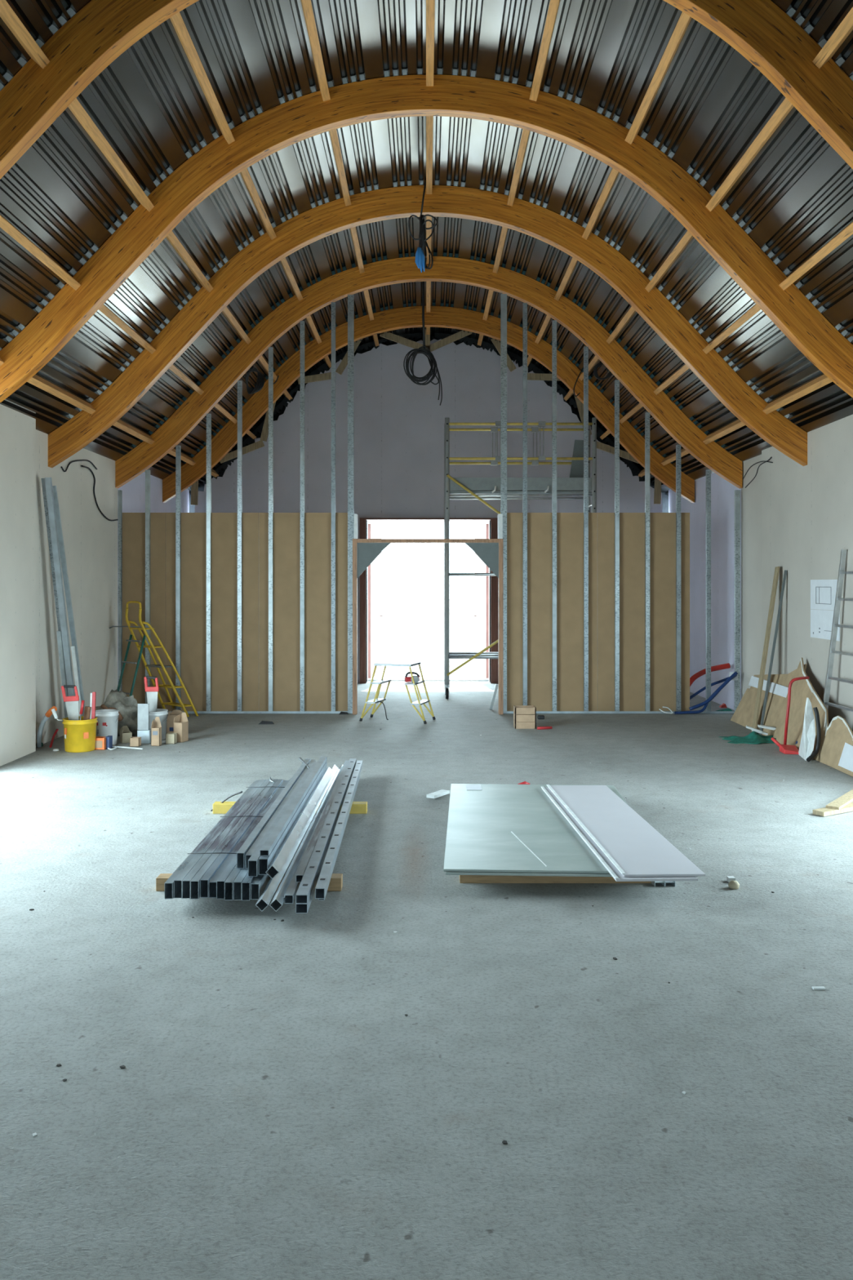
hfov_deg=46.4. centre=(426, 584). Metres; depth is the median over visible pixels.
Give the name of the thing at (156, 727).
carton
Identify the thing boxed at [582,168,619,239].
purlin
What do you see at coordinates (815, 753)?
rubber edge
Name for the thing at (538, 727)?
handle
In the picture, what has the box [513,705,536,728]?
wooden crate
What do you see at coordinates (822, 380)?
purlin
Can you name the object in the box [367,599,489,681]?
ground
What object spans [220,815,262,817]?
wire
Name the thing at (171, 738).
carton
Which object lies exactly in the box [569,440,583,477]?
board offcut
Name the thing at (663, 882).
steel offcut
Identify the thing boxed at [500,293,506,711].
stud
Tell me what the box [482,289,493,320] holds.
purlin
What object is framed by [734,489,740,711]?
stud
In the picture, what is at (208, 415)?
stud
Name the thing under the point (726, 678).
conduit
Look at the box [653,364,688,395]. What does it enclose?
purlin
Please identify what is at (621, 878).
sheet
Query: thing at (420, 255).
rag
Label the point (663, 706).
wire
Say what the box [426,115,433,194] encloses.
purlin
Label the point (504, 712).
floor track
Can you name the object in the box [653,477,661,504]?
brace timber
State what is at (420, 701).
stepladder
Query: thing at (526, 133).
purlin
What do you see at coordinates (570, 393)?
purlin
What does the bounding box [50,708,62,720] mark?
brush
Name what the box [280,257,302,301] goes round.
purlin
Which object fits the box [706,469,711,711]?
stud
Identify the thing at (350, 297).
stud
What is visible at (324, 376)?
brace timber
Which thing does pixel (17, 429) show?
wall
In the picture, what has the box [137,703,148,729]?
plate
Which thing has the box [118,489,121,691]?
stud
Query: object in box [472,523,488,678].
door
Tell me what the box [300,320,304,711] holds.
stud
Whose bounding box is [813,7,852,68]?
purlin
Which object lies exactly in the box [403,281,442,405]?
hanging cable
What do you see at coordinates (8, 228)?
purlin
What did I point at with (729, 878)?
chunk
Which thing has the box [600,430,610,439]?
purlin
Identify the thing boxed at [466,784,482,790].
card
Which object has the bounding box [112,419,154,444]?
purlin
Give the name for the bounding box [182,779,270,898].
metal tube
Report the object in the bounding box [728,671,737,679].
junction box
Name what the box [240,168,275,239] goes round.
purlin
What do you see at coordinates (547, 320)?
purlin
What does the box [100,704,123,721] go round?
strap
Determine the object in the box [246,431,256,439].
purlin
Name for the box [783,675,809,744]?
handle bar
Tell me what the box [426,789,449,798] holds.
board offcut
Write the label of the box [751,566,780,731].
plank
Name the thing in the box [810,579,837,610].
sheet
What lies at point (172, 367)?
purlin
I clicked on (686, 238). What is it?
purlin
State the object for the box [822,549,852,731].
ladder
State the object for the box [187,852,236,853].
wire
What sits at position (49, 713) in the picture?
garden hose
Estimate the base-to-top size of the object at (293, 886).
0.042 m
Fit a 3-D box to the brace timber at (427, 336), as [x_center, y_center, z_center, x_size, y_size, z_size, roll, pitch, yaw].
[0.009,-3.881,15.900,0.100,0.365,0.050,0,0,0]
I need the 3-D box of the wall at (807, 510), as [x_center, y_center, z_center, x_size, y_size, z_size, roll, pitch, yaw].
[4.095,-0.030,4.475,0.410,3.280,14.150,0,0,0]
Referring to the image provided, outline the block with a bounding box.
[537,715,544,719]
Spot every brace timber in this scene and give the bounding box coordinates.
[191,480,198,505]
[219,440,264,463]
[259,401,275,441]
[297,372,331,384]
[335,338,362,374]
[379,331,426,348]
[425,328,430,350]
[427,329,471,351]
[490,337,515,371]
[527,373,561,381]
[574,396,591,435]
[596,440,639,463]
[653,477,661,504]
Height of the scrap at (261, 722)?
0.035 m
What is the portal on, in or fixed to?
on the floor
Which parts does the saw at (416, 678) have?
tool handle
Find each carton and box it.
[94,736,106,750]
[105,735,112,749]
[120,725,132,742]
[129,737,141,746]
[151,716,161,746]
[165,733,177,743]
[166,710,182,733]
[173,712,188,742]
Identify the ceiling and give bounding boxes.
[0,0,852,496]
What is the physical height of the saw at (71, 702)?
0.605 m
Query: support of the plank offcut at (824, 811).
on the floor
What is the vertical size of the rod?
0.033 m
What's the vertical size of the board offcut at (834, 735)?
0.864 m
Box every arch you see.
[0,0,852,178]
[0,68,852,402]
[48,180,807,467]
[115,252,742,488]
[162,302,694,502]
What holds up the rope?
on the floor
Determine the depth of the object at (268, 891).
5.34 m
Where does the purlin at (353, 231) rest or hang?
attached to the arch at (313, 224)
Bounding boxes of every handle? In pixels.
[48,728,57,747]
[537,726,552,729]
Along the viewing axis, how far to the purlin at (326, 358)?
15.80 m
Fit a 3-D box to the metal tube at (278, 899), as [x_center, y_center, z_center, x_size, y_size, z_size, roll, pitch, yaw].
[-0.701,1.515,6.450,0.062,0.062,3.500,0,0,0]
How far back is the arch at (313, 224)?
10.16 m
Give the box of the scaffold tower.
[444,417,596,698]
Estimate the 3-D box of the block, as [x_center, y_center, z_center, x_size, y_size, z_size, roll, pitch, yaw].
[1.367,1.587,11.880,0.080,0.045,0.060,0,0,0]
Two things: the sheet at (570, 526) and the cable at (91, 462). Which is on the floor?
the sheet at (570, 526)
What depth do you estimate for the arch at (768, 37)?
5.75 m
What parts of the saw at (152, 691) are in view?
saw handle, blade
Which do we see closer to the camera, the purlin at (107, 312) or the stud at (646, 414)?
the purlin at (107, 312)
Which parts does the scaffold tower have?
post, post, post, post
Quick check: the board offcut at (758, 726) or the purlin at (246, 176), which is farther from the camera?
the board offcut at (758, 726)
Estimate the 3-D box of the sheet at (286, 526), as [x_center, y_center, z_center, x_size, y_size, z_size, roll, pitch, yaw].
[-1.498,0.352,12.431,1.185,2.491,0.013,0,0,0]
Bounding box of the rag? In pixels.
[415,247,425,272]
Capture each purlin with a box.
[0,0,49,68]
[0,214,80,290]
[26,374,95,413]
[67,97,154,211]
[98,304,155,354]
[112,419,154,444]
[165,231,213,292]
[168,364,204,395]
[168,448,195,466]
[169,12,235,144]
[211,469,218,477]
[214,403,237,423]
[222,306,251,344]
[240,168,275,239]
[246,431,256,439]
[257,355,276,380]
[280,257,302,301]
[283,390,292,399]
[300,0,330,101]
[306,315,321,343]
[324,355,331,368]
[328,128,351,206]
[350,226,364,273]
[363,289,373,320]
[373,333,378,346]
[426,0,435,86]
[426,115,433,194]
[426,216,431,263]
[426,281,431,312]
[426,327,430,334]
[477,333,483,346]
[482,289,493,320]
[493,226,507,273]
[506,128,530,206]
[527,355,532,366]
[528,0,559,101]
[534,315,551,343]
[554,257,577,301]
[564,390,573,400]
[578,355,599,381]
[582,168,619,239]
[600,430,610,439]
[606,306,636,344]
[619,403,642,423]
[625,12,691,144]
[638,469,644,477]
[644,230,693,292]
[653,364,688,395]
[661,448,688,466]
[702,303,760,354]
[702,419,745,444]
[706,97,794,211]
[762,374,832,414]
[778,222,852,290]
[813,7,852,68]
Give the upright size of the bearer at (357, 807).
0.068 m
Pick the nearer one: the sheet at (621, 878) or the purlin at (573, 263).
the sheet at (621, 878)
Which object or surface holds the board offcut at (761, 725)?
on the netting
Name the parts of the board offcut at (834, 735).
paper strip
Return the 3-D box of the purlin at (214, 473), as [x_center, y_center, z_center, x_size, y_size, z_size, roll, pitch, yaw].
[-3.427,-1.787,15.435,0.104,0.109,1.490,0,0,0]
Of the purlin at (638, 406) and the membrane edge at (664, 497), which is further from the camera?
the membrane edge at (664, 497)
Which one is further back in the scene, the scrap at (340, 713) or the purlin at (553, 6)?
the scrap at (340, 713)
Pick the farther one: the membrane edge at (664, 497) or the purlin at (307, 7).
the membrane edge at (664, 497)
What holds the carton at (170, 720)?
on the floor
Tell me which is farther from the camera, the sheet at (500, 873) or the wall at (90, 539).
the wall at (90, 539)
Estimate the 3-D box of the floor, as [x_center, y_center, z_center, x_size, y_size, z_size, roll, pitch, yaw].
[0.000,1.710,6.750,18.000,0.200,19.500,0,0,0]
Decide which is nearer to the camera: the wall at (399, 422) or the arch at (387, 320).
the arch at (387, 320)
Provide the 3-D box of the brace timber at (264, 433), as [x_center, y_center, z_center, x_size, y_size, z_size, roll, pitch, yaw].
[-2.504,-2.734,15.900,0.306,0.910,0.050,0,0,0]
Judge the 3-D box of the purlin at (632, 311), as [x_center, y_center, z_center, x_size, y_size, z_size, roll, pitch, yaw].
[2.283,-3.028,11.320,0.108,0.106,2.080,0,0,0]
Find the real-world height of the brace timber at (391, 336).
0.355 m
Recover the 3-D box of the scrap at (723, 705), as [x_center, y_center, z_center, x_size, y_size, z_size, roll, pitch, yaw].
[3.758,1.535,12.616,0.080,0.050,0.110,0,0,0]
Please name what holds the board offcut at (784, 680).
on the floor
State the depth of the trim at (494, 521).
16.15 m
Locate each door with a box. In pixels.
[367,523,383,678]
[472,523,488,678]
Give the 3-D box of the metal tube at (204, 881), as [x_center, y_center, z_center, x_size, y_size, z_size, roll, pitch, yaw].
[-1.091,1.496,6.152,0.044,0.088,2.523,0,0,0]
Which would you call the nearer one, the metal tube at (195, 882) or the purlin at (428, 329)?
the metal tube at (195, 882)
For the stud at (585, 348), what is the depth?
12.37 m
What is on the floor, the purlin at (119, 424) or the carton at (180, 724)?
the carton at (180, 724)
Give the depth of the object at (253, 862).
5.33 m
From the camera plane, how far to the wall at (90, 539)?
11.28 m
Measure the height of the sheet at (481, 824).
0.012 m
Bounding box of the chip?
[812,986,826,990]
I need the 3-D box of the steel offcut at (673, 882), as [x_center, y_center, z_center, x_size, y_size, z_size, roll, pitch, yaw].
[1.273,1.596,5.551,0.055,0.028,0.508,0,0,-6]
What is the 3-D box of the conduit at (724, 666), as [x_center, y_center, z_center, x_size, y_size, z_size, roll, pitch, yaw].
[3.568,1.163,12.671,0.672,0.309,0.115,0,0,-19]
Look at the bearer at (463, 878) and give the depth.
5.36 m
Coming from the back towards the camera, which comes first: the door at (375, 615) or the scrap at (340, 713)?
the door at (375, 615)
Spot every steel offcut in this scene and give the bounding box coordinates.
[651,880,665,886]
[665,880,675,886]
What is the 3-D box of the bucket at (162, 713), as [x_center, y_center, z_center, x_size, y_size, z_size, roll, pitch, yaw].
[-2.841,1.460,10.337,0.315,0.300,0.304,0,0,0]
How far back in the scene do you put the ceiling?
7.85 m
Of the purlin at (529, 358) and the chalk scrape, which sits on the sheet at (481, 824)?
the chalk scrape
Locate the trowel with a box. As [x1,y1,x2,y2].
[79,700,84,719]
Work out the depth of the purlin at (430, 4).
7.30 m
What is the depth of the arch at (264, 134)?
7.95 m
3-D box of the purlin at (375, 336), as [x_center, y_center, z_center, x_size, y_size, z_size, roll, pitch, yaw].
[-0.808,-3.909,15.435,0.082,0.106,1.490,0,0,0]
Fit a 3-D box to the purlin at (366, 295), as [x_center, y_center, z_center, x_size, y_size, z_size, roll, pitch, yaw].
[-0.808,-3.909,13.525,0.082,0.106,2.090,0,0,0]
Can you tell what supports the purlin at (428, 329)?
attached to the arch at (387, 320)
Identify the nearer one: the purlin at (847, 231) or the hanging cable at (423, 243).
the purlin at (847, 231)
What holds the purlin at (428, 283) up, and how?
attached to the arch at (337, 286)
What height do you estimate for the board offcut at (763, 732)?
0.062 m
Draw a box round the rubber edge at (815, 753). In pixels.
[806,706,821,761]
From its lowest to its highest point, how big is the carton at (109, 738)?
0.120 m
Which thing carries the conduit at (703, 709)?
on the floor
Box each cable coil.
[244,367,264,394]
[593,362,612,379]
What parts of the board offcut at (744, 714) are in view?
paper strip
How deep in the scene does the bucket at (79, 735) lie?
9.53 m
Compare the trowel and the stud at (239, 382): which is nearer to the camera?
the trowel
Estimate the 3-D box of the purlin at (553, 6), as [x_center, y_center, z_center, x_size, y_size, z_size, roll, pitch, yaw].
[0.862,-3.909,6.912,0.082,0.106,2.085,0,0,0]
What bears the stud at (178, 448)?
on the floor track at (188, 712)
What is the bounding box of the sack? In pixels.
[95,689,137,736]
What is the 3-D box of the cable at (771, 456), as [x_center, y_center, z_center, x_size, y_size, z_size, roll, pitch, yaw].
[3.875,-1.300,11.637,0.012,0.264,0.918,0,0,0]
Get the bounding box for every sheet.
[121,512,165,708]
[165,512,258,711]
[258,512,347,711]
[443,783,626,873]
[445,787,626,876]
[506,512,597,711]
[541,784,697,881]
[550,785,705,876]
[597,512,689,711]
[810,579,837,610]
[810,608,839,640]
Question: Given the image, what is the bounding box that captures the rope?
[106,744,142,750]
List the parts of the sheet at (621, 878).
edge strip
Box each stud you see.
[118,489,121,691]
[145,470,150,703]
[175,445,181,711]
[206,413,211,711]
[237,380,242,711]
[268,346,273,711]
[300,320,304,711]
[331,302,335,711]
[347,294,354,711]
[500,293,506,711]
[522,302,527,705]
[551,320,556,711]
[583,346,588,711]
[614,380,619,711]
[644,412,649,711]
[675,444,680,711]
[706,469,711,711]
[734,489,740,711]
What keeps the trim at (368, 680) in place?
attached to the wall at (399, 422)
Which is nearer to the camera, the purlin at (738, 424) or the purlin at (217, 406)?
the purlin at (738, 424)
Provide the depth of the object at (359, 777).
5.84 m
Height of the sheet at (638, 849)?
0.012 m
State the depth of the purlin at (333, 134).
9.20 m
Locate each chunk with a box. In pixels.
[726,875,735,882]
[728,880,739,888]
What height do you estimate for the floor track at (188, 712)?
0.032 m
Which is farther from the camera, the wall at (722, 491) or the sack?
the wall at (722, 491)
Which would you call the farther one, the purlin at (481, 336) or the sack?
the purlin at (481, 336)
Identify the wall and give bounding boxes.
[0,399,35,766]
[35,429,189,746]
[194,338,662,683]
[668,454,761,710]
[761,414,852,729]
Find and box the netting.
[718,731,776,744]
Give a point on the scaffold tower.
(476, 487)
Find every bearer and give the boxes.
[155,873,342,891]
[213,801,367,813]
[459,875,651,883]
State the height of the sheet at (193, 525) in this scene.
2.491 m
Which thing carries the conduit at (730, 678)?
attached to the junction box at (731, 673)
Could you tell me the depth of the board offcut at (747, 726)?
10.27 m
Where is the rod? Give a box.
[108,626,141,628]
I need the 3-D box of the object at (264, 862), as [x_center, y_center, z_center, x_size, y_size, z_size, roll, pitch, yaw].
[-0.804,1.408,6.335,0.046,0.080,2.750,0,0,0]
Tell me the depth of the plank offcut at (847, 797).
7.15 m
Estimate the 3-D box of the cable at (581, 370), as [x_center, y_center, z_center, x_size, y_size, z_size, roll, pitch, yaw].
[2.192,-2.907,14.400,0.134,0.390,0.018,0,0,0]
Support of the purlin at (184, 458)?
attached to the arch at (337, 286)
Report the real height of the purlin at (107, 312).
0.106 m
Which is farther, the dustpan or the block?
the block
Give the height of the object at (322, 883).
0.052 m
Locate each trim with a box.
[211,333,644,480]
[360,517,497,683]
[367,679,488,681]
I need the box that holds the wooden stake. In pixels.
[83,706,90,719]
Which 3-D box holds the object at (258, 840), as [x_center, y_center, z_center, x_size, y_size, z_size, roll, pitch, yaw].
[-0.895,1.413,6.445,0.036,0.070,2.750,0,0,0]
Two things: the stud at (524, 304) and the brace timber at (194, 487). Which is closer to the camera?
the stud at (524, 304)
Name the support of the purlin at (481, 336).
attached to the arch at (387, 320)
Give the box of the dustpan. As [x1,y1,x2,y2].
[771,737,799,754]
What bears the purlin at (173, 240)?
attached to the arch at (264, 134)
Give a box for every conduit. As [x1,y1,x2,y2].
[674,675,737,714]
[688,671,737,711]
[689,662,730,686]
[689,676,728,699]
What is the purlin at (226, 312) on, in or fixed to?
attached to the arch at (313, 224)
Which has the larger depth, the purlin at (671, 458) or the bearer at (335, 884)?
the purlin at (671, 458)
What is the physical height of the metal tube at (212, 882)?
0.078 m
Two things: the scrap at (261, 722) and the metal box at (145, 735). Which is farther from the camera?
the scrap at (261, 722)
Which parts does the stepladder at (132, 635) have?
leg, leg, rail, rail, rail, rail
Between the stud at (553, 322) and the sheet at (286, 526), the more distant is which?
the sheet at (286, 526)
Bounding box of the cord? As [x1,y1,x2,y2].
[377,701,388,719]
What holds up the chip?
on the floor
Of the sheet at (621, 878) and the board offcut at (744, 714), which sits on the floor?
the board offcut at (744, 714)
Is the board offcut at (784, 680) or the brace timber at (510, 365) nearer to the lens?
the board offcut at (784, 680)
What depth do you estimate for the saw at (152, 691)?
10.33 m
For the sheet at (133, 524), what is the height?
2.491 m
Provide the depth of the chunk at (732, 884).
5.25 m
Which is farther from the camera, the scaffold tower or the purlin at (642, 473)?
the purlin at (642, 473)
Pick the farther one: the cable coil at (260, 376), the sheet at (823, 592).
the cable coil at (260, 376)
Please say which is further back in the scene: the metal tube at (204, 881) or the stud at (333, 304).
the stud at (333, 304)
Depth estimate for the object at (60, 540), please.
10.17 m
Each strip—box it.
[489,684,497,709]
[759,569,786,734]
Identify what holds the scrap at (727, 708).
on the floor
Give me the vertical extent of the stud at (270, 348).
4.553 m
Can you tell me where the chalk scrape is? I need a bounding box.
[511,831,547,866]
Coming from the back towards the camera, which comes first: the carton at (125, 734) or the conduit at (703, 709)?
the conduit at (703, 709)
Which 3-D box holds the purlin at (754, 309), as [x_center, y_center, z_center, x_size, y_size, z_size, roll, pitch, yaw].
[2.870,-2.399,9.117,0.108,0.106,2.085,0,0,0]
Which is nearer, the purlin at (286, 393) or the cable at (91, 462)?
the cable at (91, 462)
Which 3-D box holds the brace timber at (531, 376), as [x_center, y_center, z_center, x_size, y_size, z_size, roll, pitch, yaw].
[1.921,-3.308,15.900,0.681,0.117,0.050,0,0,0]
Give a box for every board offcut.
[354,513,357,538]
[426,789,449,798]
[497,513,502,538]
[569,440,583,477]
[730,675,788,735]
[746,725,762,733]
[750,663,807,688]
[751,729,768,735]
[757,724,774,730]
[760,724,776,729]
[773,657,852,776]
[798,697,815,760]
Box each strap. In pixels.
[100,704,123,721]
[210,791,242,811]
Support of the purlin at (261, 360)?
attached to the arch at (337, 286)
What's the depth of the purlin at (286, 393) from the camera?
15.81 m
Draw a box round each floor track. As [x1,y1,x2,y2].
[167,711,352,713]
[502,711,735,713]
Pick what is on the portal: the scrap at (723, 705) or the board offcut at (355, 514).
the board offcut at (355, 514)
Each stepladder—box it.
[116,600,198,716]
[359,661,435,724]
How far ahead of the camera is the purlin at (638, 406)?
13.79 m
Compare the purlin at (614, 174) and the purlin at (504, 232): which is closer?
the purlin at (614, 174)
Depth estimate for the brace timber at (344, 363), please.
15.88 m
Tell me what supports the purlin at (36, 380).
attached to the arch at (264, 134)
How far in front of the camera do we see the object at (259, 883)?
4.94 m
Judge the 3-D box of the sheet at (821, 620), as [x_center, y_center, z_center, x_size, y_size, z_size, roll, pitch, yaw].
[3.886,0.394,9.715,0.004,0.282,0.710,0,0,0]
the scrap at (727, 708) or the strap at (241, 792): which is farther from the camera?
the scrap at (727, 708)
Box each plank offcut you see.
[813,802,852,816]
[826,789,852,809]
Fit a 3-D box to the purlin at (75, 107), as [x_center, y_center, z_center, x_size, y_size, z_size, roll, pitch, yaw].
[-2.229,-3.028,6.912,0.108,0.106,2.085,0,0,0]
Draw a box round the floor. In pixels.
[0,681,852,1279]
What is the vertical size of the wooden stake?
0.406 m
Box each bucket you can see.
[62,715,97,752]
[95,709,119,745]
[148,708,168,740]
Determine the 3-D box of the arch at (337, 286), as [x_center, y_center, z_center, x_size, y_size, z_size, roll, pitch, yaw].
[0.027,-2.660,12.420,7.799,2.927,0.120,0,0,0]
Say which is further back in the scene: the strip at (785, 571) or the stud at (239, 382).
the stud at (239, 382)
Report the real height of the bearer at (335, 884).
0.068 m
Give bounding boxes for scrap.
[258,720,274,724]
[297,757,309,768]
[338,711,348,714]
[517,781,529,784]
[715,707,732,711]
[719,702,727,707]
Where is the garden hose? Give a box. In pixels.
[36,706,57,747]
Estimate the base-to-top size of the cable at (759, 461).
0.143 m
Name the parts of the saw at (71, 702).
saw handle, blade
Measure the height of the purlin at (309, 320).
0.110 m
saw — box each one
[61,684,79,719]
[143,675,159,711]
[404,671,420,682]
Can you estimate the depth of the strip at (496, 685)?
12.75 m
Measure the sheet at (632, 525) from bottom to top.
2.491 m
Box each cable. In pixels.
[60,459,97,471]
[80,465,118,520]
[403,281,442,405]
[408,180,438,271]
[573,369,582,396]
[742,461,773,479]
[745,456,772,488]
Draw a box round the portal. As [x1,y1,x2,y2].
[352,538,502,714]
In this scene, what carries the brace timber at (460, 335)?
attached to the ceiling
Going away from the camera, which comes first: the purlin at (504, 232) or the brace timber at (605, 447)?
the purlin at (504, 232)
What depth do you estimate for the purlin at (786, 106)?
6.91 m
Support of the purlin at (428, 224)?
attached to the arch at (313, 224)
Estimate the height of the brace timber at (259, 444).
0.371 m
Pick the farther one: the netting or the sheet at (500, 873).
the netting
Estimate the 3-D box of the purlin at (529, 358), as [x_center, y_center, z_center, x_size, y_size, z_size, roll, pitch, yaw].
[1.634,-3.568,15.435,0.099,0.110,1.490,0,0,0]
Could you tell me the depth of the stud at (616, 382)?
12.37 m
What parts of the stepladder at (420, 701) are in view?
leg, leg, leg, leg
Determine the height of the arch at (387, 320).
2.927 m
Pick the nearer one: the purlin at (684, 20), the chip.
the chip
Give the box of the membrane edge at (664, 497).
[189,336,668,512]
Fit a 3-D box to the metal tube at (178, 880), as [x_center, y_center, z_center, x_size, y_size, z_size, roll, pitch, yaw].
[-1.218,1.496,6.143,0.044,0.088,2.519,0,0,0]
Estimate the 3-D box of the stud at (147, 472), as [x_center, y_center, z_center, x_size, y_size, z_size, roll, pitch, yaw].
[-3.471,0.093,12.397,0.052,3.026,0.048,0,0,0]
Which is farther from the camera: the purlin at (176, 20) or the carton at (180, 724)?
the carton at (180, 724)
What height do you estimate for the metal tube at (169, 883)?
0.078 m
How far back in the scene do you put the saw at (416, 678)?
11.64 m
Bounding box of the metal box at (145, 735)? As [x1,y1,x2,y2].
[137,728,151,743]
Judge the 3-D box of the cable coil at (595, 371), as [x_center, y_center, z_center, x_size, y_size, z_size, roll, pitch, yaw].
[2.409,-2.911,13.630,0.254,0.238,0.135,0,0,0]
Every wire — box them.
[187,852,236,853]
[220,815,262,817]
[659,706,672,713]
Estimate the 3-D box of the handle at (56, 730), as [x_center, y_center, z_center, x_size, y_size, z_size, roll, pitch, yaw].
[-3.717,1.528,9.897,0.050,0.144,0.323,0,0,-8]
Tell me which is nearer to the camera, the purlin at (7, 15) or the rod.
the purlin at (7, 15)
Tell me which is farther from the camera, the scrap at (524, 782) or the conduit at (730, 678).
the conduit at (730, 678)
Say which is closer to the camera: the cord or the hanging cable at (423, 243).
the hanging cable at (423, 243)
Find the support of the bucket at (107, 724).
on the floor
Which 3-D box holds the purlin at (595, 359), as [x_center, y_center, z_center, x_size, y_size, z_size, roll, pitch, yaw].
[2.283,-3.028,13.525,0.108,0.106,2.090,0,0,0]
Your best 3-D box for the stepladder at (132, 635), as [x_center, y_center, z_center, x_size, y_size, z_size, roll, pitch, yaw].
[-3.302,0.908,11.977,0.521,1.418,0.974,0,0,43]
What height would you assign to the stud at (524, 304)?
5.102 m
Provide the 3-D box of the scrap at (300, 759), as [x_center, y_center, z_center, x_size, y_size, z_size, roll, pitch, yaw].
[-0.928,1.365,7.602,0.027,0.035,0.320,0,0,-21]

